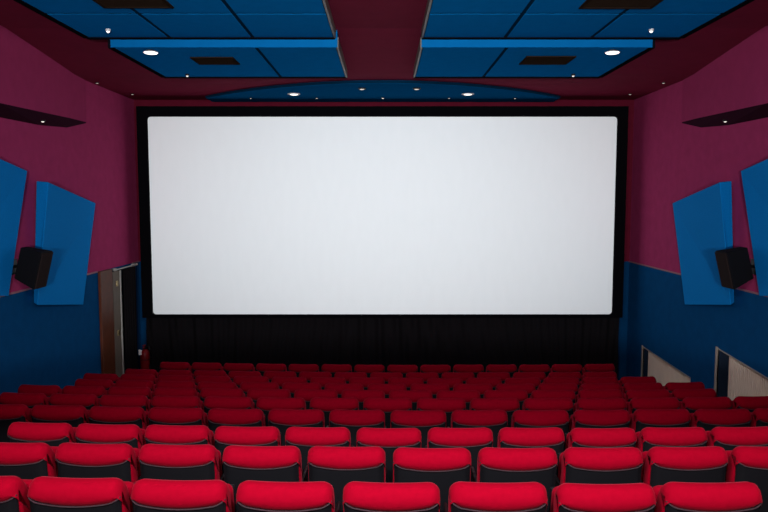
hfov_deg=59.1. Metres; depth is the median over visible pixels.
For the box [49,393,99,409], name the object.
seat
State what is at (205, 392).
seat
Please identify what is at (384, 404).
cushion
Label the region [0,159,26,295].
acoustic panel
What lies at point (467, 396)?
cushion
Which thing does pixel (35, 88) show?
soffit
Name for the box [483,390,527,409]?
seat
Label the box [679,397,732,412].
seat
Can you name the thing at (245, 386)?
cushion
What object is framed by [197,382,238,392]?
seat
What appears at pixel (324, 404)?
cushion
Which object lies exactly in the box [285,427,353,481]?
seat
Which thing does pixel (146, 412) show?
seat cushion
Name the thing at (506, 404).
cushion
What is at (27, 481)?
armrest
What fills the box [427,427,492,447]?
cushion
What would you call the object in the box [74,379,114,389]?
seat
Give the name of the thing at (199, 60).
ceiling vent
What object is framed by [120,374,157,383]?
seat
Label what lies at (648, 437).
seat
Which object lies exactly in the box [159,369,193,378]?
seat
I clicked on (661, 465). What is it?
seat
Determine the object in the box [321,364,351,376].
seat
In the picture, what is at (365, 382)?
seat
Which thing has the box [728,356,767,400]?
radiator
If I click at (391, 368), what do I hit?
cushion
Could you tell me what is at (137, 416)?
seat
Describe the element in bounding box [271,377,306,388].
seat
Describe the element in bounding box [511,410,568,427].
cushion
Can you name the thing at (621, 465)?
seat
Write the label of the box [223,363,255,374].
seat
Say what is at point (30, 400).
seat
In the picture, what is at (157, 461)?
seat
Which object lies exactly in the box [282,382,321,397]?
seat
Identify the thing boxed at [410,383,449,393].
cushion
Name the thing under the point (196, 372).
seat
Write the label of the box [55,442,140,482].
seat
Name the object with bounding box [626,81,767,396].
wall
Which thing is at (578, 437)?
seat
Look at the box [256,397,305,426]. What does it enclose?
seat
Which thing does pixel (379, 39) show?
ceiling
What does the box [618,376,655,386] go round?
seat
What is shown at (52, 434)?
seat
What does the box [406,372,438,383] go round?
seat
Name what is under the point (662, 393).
seat
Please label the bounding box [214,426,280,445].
cushion
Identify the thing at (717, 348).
trim
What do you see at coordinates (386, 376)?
seat
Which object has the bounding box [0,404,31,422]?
cushion
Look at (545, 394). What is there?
seat
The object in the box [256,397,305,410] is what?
cushion
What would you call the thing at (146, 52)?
diffuser
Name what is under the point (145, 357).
fire extinguisher
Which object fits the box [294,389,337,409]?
seat
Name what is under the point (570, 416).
armrest
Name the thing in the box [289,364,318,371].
cushion
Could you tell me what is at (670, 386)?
seat
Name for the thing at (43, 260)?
grille
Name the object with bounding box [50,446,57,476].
armrest
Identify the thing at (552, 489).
armrest
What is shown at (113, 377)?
seat
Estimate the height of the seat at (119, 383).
0.923 m
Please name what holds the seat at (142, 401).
on the floor
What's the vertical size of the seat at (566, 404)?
0.923 m
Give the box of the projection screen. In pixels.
[136,106,628,317]
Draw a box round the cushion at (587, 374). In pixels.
[583,371,616,377]
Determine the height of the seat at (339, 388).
0.923 m
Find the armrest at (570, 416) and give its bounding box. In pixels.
[569,414,572,431]
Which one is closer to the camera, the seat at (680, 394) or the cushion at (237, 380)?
the seat at (680, 394)
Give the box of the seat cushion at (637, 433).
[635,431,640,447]
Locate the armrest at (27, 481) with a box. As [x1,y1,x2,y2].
[22,479,32,500]
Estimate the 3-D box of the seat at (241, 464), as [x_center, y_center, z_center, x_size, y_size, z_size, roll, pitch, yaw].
[-0.788,1.671,4.573,0.503,0.923,0.477,0,4,2]
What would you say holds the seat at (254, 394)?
on the floor
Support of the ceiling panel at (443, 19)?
attached to the ceiling
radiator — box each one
[648,351,690,385]
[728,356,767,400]
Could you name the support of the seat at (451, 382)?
on the floor
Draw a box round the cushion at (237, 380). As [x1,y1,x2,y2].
[233,376,268,384]
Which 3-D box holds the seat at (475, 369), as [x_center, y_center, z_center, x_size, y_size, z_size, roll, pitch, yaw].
[1.407,2.253,11.476,0.503,0.923,0.477,0,4,0]
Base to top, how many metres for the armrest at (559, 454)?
0.419 m
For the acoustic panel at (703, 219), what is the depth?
9.98 m
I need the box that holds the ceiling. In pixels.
[0,0,767,99]
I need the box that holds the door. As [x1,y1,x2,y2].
[98,266,133,376]
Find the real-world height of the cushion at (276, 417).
0.523 m
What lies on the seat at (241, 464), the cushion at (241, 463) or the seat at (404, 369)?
the cushion at (241, 463)
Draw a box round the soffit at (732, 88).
[682,25,767,126]
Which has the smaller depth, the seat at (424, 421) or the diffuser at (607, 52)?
the seat at (424, 421)
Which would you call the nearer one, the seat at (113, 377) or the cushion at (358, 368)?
the seat at (113, 377)
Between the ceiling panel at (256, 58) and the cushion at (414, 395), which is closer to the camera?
the cushion at (414, 395)
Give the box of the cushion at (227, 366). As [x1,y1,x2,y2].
[224,363,253,370]
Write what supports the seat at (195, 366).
on the floor
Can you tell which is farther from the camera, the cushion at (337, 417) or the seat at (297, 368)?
the seat at (297, 368)
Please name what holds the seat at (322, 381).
on the floor
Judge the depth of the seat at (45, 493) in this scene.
3.50 m
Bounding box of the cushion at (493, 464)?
[477,447,557,481]
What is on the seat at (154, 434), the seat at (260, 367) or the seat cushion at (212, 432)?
the seat cushion at (212, 432)
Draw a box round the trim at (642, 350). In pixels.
[641,345,690,378]
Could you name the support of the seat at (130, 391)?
on the floor
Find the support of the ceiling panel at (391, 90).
attached to the ceiling
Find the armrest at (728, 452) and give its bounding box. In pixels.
[725,450,731,480]
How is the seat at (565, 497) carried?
on the floor
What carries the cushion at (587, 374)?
on the seat at (612, 373)
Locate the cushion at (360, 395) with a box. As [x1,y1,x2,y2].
[341,390,384,401]
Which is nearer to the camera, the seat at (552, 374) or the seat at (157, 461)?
the seat at (157, 461)
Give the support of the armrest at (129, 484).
on the seat at (45, 493)
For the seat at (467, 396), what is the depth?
7.75 m
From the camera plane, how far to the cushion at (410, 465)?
4.30 m
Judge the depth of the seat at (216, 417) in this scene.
6.07 m
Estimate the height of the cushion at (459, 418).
0.523 m
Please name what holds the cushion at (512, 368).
on the seat at (511, 369)
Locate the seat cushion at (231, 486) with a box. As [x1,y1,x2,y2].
[228,484,234,511]
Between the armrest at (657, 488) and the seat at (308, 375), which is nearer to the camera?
the armrest at (657, 488)
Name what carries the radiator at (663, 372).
attached to the wall at (673, 160)
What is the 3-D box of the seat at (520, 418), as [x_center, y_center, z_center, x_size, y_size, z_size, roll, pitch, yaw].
[1.407,1.825,6.274,0.503,0.923,0.477,0,5,0]
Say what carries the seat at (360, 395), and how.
on the floor
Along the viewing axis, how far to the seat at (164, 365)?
11.41 m
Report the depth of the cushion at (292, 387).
8.67 m
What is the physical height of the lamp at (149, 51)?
0.051 m
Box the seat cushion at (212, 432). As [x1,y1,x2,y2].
[210,430,214,446]
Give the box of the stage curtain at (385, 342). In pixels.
[146,318,619,377]
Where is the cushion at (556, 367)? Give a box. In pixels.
[551,364,581,371]
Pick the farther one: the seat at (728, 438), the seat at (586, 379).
the seat at (586, 379)
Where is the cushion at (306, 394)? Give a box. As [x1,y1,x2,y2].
[294,389,337,400]
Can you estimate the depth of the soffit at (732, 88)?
9.09 m
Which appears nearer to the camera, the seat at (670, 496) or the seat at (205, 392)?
the seat at (670, 496)
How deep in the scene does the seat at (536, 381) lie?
9.49 m
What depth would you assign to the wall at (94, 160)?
10.66 m
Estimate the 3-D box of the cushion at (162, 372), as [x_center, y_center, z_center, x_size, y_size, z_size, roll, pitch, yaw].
[-3.260,2.028,10.615,0.500,0.523,0.209,0,5,5]
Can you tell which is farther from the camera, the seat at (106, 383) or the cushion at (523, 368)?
the cushion at (523, 368)
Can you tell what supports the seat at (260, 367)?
on the floor
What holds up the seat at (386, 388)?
on the floor
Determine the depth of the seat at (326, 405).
6.92 m
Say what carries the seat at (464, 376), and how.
on the floor
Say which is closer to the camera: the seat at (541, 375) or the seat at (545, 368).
the seat at (541, 375)
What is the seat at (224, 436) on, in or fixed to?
on the floor
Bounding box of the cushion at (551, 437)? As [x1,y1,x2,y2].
[497,427,564,447]
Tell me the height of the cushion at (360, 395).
0.523 m
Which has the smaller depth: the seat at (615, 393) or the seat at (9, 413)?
the seat at (9, 413)
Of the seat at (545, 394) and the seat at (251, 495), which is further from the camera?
the seat at (545, 394)
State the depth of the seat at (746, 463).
4.33 m
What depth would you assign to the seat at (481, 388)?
8.62 m
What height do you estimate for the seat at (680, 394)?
0.923 m
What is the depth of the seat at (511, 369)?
11.23 m
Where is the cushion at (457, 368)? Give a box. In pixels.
[453,364,483,372]
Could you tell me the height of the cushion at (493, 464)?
0.523 m
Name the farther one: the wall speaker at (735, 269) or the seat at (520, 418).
the wall speaker at (735, 269)
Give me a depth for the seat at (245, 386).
8.69 m
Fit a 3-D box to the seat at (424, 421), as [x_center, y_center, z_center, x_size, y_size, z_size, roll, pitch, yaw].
[0.310,1.823,6.273,0.503,0.923,0.477,0,5,1]
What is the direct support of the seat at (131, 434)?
on the floor
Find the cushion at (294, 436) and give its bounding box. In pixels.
[285,427,350,446]
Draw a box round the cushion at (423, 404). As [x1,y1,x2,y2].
[417,398,465,411]
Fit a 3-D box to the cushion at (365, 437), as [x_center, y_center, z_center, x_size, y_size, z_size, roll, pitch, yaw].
[0.038,1.577,5.262,0.500,0.523,0.209,0,5,1]
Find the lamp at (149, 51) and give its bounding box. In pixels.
[143,49,157,54]
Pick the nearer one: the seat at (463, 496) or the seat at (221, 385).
the seat at (463, 496)
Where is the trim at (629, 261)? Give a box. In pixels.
[629,261,767,296]
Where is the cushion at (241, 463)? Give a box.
[222,445,301,481]
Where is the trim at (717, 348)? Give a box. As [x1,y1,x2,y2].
[714,346,767,394]
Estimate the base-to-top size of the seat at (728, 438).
0.923 m
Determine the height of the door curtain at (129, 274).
2.350 m
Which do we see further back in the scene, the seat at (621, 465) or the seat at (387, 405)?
the seat at (387, 405)
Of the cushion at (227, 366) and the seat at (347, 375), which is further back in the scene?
the cushion at (227, 366)
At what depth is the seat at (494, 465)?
4.30 m
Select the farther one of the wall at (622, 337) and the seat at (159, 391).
the wall at (622, 337)
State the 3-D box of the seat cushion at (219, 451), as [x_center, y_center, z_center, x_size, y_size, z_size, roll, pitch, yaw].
[-1.334,1.527,4.659,0.444,0.419,0.176,0,4,2]
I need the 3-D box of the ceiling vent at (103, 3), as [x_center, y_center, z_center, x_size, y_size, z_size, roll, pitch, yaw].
[-2.485,-2.497,6.622,0.710,0.014,0.510,0,5,0]
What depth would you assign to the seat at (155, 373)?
10.56 m
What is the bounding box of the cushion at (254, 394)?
[247,389,290,399]
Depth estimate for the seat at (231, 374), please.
10.44 m
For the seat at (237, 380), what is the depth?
9.57 m
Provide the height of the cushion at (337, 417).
0.523 m
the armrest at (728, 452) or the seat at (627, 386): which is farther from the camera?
the seat at (627, 386)
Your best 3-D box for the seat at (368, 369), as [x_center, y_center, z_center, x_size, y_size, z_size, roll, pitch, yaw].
[-0.239,2.250,11.478,0.503,0.923,0.477,0,5,1]
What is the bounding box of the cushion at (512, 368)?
[486,364,516,372]
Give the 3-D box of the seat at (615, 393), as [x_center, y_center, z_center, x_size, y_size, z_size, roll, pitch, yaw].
[2.504,1.990,8.032,0.503,0.923,0.477,0,4,-1]
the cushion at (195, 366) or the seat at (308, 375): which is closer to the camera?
the seat at (308, 375)
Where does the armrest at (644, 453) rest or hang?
on the seat at (661, 465)
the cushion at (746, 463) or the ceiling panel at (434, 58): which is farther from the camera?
the ceiling panel at (434, 58)
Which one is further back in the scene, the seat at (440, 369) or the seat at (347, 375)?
the seat at (440, 369)
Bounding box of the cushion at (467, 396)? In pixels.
[436,390,479,401]
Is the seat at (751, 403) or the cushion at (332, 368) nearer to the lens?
the seat at (751, 403)
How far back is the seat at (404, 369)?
11.21 m
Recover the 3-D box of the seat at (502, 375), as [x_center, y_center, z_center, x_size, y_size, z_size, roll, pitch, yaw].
[1.687,2.231,10.617,0.503,0.923,0.477,0,4,0]
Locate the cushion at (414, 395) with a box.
[389,390,431,401]
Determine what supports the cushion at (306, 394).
on the seat at (307, 395)
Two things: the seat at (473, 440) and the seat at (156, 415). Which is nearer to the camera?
the seat at (473, 440)
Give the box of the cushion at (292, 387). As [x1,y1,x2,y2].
[282,382,321,392]
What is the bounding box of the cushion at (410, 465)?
[393,447,470,482]
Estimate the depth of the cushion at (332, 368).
11.24 m
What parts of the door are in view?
casing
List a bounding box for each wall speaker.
[12,247,52,289]
[715,247,755,289]
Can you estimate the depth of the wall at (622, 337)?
13.15 m
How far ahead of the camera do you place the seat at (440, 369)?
11.22 m
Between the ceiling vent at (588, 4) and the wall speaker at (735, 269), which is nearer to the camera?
the ceiling vent at (588, 4)
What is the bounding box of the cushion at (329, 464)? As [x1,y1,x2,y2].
[307,446,385,482]
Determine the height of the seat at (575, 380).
0.923 m
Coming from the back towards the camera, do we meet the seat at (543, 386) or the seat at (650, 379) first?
the seat at (650, 379)
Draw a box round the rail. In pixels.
[112,263,137,270]
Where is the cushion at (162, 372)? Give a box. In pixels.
[159,369,191,375]
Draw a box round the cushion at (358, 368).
[354,365,384,372]
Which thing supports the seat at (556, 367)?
on the floor
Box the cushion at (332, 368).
[321,364,351,372]
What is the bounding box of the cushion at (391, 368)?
[387,365,417,372]
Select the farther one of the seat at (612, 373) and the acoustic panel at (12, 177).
the seat at (612, 373)
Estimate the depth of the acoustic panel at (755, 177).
8.62 m
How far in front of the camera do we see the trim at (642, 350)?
12.69 m
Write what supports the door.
in the wall at (94, 160)
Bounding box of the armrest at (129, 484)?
[124,481,133,511]
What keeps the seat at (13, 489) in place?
on the floor
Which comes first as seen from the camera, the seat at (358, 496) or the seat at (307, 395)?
the seat at (358, 496)
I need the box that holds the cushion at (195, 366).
[192,362,221,369]
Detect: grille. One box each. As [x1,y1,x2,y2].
[35,252,52,288]
[715,252,732,288]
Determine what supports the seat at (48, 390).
on the floor
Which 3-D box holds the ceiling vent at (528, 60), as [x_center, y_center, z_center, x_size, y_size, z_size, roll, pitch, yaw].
[2.160,-2.592,8.987,0.640,0.014,0.500,0,5,0]
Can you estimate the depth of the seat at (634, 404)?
6.91 m
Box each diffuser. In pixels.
[144,51,157,54]
[606,51,618,54]
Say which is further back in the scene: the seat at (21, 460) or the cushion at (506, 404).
the cushion at (506, 404)
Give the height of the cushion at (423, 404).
0.523 m
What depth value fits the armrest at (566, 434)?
5.44 m
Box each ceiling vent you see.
[92,0,173,7]
[190,57,239,64]
[519,56,575,64]
[579,0,662,8]
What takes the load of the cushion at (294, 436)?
on the seat at (303, 438)
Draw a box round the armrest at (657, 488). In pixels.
[653,485,662,511]
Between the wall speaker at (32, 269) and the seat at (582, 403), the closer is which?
the seat at (582, 403)
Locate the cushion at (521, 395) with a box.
[483,390,527,400]
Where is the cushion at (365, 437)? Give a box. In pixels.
[356,427,421,446]
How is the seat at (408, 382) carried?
on the floor
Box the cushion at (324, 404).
[310,397,358,410]
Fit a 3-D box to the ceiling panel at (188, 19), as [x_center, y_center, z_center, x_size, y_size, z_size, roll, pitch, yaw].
[-2.096,-2.564,6.460,3.037,0.172,3.522,0,5,0]
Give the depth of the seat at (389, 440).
5.16 m
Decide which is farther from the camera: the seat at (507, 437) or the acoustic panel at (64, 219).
the acoustic panel at (64, 219)
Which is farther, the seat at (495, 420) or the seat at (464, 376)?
the seat at (464, 376)
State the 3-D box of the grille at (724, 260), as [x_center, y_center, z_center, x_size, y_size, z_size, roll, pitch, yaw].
[4.450,0.187,8.876,0.130,0.463,0.286,0,5,0]
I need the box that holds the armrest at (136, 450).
[133,448,140,477]
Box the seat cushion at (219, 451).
[217,450,221,476]
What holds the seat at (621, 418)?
on the floor
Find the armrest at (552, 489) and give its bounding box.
[550,486,557,511]
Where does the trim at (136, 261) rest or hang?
attached to the wall at (94, 160)
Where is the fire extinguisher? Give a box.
[138,344,151,368]
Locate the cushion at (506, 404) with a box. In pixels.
[470,398,519,410]
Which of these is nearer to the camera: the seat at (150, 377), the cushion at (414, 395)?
the cushion at (414, 395)
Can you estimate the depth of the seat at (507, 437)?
5.17 m
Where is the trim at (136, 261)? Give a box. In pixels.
[0,261,138,296]
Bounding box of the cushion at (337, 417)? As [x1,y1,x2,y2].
[329,409,384,427]
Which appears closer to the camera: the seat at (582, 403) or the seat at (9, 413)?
the seat at (9, 413)
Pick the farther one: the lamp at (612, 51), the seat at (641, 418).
the lamp at (612, 51)
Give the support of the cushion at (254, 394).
on the seat at (254, 394)
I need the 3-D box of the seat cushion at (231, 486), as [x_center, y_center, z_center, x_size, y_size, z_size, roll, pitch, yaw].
[-1.053,1.465,3.778,0.444,0.419,0.176,0,5,2]
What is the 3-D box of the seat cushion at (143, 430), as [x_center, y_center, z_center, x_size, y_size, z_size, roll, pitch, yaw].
[-2.148,1.614,5.559,0.444,0.419,0.176,0,5,3]
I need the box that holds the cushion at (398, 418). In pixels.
[390,410,445,427]
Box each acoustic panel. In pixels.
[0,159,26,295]
[34,181,94,304]
[673,181,733,304]
[741,159,767,295]
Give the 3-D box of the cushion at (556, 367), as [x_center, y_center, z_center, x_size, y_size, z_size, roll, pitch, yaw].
[3.057,2.061,11.357,0.500,0.523,0.209,0,5,-2]
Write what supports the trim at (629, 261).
attached to the wall at (673, 160)
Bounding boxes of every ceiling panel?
[14,0,335,39]
[108,30,346,77]
[205,80,560,101]
[413,37,654,77]
[421,0,753,39]
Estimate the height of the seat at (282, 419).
0.923 m
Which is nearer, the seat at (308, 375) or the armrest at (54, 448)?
the armrest at (54, 448)
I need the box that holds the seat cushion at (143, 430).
[141,429,145,444]
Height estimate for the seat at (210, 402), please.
0.923 m
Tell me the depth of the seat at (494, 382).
9.49 m
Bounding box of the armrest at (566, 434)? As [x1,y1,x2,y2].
[565,432,569,449]
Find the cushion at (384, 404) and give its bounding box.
[363,398,411,411]
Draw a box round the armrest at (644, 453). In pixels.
[641,451,647,480]
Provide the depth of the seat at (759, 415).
6.11 m
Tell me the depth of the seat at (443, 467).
4.30 m
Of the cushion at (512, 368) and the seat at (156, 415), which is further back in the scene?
the cushion at (512, 368)
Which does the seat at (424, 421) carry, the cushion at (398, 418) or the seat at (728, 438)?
the cushion at (398, 418)
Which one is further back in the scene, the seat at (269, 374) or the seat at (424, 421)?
the seat at (269, 374)
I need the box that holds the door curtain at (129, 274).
[122,267,137,368]
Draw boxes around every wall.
[0,81,140,394]
[134,100,633,379]
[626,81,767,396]
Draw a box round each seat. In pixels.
[0,392,49,407]
[0,404,31,442]
[0,442,57,478]
[0,476,32,511]
[7,422,76,445]
[18,384,62,396]
[27,476,133,511]
[30,405,89,426]
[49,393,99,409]
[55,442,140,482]
[62,386,107,397]
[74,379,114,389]
[75,423,145,448]
[83,373,120,382]
[88,406,148,429]
[99,395,151,411]
[108,386,153,399]
[115,380,155,390]
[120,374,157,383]
[125,369,158,377]
[130,479,237,511]
[138,444,223,480]
[144,424,215,447]
[148,407,208,427]
[151,396,204,411]
[153,387,200,399]
[156,381,197,391]
[157,375,194,382]
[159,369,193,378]
[160,362,191,372]
[192,362,223,373]
[193,370,227,378]
[195,375,232,385]
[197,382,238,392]
[200,388,245,400]
[204,396,255,412]
[207,408,265,430]
[214,426,285,466]
[222,445,307,509]
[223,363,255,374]
[228,371,261,379]
[233,376,269,388]
[236,480,340,511]
[240,382,279,396]
[247,389,290,404]
[256,363,286,375]
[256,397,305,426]
[263,371,296,381]
[268,409,328,445]
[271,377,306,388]
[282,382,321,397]
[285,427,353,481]
[288,364,318,376]
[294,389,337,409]
[299,371,331,382]
[307,446,386,511]
[310,377,345,389]
[310,397,358,426]
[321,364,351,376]
[324,383,363,397]
[329,409,385,446]
[334,372,366,383]
[341,390,384,409]
[343,481,439,511]
[349,377,384,389]
[354,365,384,377]
[356,427,421,482]
[363,398,411,427]
[367,383,406,397]
[370,372,402,383]
[387,365,417,377]
[388,377,423,389]
[389,390,431,410]
[390,410,445,447]
[393,447,470,511]
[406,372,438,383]
[410,383,449,398]
[417,398,465,427]
[420,365,450,377]
[425,427,492,481]
[427,378,462,390]
[436,390,479,409]
[441,372,474,383]
[443,481,547,511]
[447,410,507,447]
[453,364,483,377]
[453,384,492,397]
[466,378,501,389]
[470,398,519,426]
[471,447,557,511]
[477,372,509,383]
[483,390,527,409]
[486,364,516,377]
[492,427,564,473]
[495,383,535,397]
[504,378,540,388]
[510,410,569,450]
[512,372,545,381]
[518,364,549,375]
[522,398,573,414]
[529,390,575,402]
[536,383,577,394]
[541,377,579,387]
[546,372,581,380]
[546,483,656,511]
[549,364,582,375]
[555,447,643,486]
[563,428,636,451]
[568,409,630,432]
[572,398,626,413]
[575,389,622,402]
[578,383,620,392]
[579,377,618,387]
[581,371,616,380]
[582,364,614,374]
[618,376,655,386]
[621,382,662,393]
[622,389,669,402]
[626,397,679,413]
[629,409,690,432]
[635,427,707,451]
[641,446,728,485]
[651,482,762,511]
[663,382,704,392]
[670,388,716,400]
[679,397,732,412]
[689,409,751,430]
[706,426,767,450]
[725,446,767,511]
[732,396,767,411]
[750,408,767,426]
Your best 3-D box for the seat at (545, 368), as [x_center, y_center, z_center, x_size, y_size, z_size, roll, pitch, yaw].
[2.505,2.249,11.486,0.503,0.923,0.477,0,5,-1]
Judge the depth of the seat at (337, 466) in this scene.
4.32 m
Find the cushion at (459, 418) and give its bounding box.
[451,410,507,427]
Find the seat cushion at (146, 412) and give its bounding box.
[145,411,148,426]
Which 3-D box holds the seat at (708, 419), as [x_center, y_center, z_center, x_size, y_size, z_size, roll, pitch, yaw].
[3.053,1.821,6.309,0.503,0.923,0.477,0,5,-2]
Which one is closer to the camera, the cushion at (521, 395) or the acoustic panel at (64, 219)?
the cushion at (521, 395)
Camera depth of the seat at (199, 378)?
9.60 m
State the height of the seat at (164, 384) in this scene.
0.923 m
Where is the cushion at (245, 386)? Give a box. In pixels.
[240,382,278,391]
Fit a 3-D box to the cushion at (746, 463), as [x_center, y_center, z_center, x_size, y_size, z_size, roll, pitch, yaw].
[2.507,1.483,4.417,0.500,0.523,0.209,0,4,-1]
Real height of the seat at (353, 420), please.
0.923 m
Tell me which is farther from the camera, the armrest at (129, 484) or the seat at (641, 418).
the seat at (641, 418)
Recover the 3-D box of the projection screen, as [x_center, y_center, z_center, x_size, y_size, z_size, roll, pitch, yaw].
[-0.030,-0.828,13.096,9.240,4.011,0.440,0,5,0]
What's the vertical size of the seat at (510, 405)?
0.923 m
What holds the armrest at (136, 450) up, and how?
on the seat at (74, 460)
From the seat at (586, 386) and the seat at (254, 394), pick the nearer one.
the seat at (254, 394)
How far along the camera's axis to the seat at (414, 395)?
7.76 m
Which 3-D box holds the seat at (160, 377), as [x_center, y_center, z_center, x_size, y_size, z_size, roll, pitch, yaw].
[-2.979,2.146,9.886,0.503,0.923,0.477,0,4,5]
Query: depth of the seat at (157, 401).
6.97 m
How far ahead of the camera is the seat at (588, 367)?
11.28 m
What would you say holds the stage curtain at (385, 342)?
hanging from the projection screen
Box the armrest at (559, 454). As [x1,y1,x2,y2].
[558,452,562,479]
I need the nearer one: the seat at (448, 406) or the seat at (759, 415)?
the seat at (759, 415)
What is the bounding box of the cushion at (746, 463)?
[726,446,767,481]
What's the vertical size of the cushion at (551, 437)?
0.523 m
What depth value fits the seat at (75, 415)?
6.17 m
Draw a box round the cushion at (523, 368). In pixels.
[519,364,549,371]
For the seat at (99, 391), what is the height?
0.923 m
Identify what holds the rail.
attached to the wall at (94, 160)
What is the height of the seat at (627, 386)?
0.923 m
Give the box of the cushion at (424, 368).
[420,365,450,372]
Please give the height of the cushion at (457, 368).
0.523 m
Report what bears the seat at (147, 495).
on the floor
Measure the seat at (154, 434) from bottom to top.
0.923 m
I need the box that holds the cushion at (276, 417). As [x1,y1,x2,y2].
[268,409,324,426]
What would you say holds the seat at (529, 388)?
on the floor
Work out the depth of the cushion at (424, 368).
11.21 m
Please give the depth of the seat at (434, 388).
8.63 m
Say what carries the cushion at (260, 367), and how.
on the seat at (260, 367)
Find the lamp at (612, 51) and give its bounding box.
[605,49,619,54]
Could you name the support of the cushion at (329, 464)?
on the seat at (337, 466)
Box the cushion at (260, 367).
[256,363,286,371]

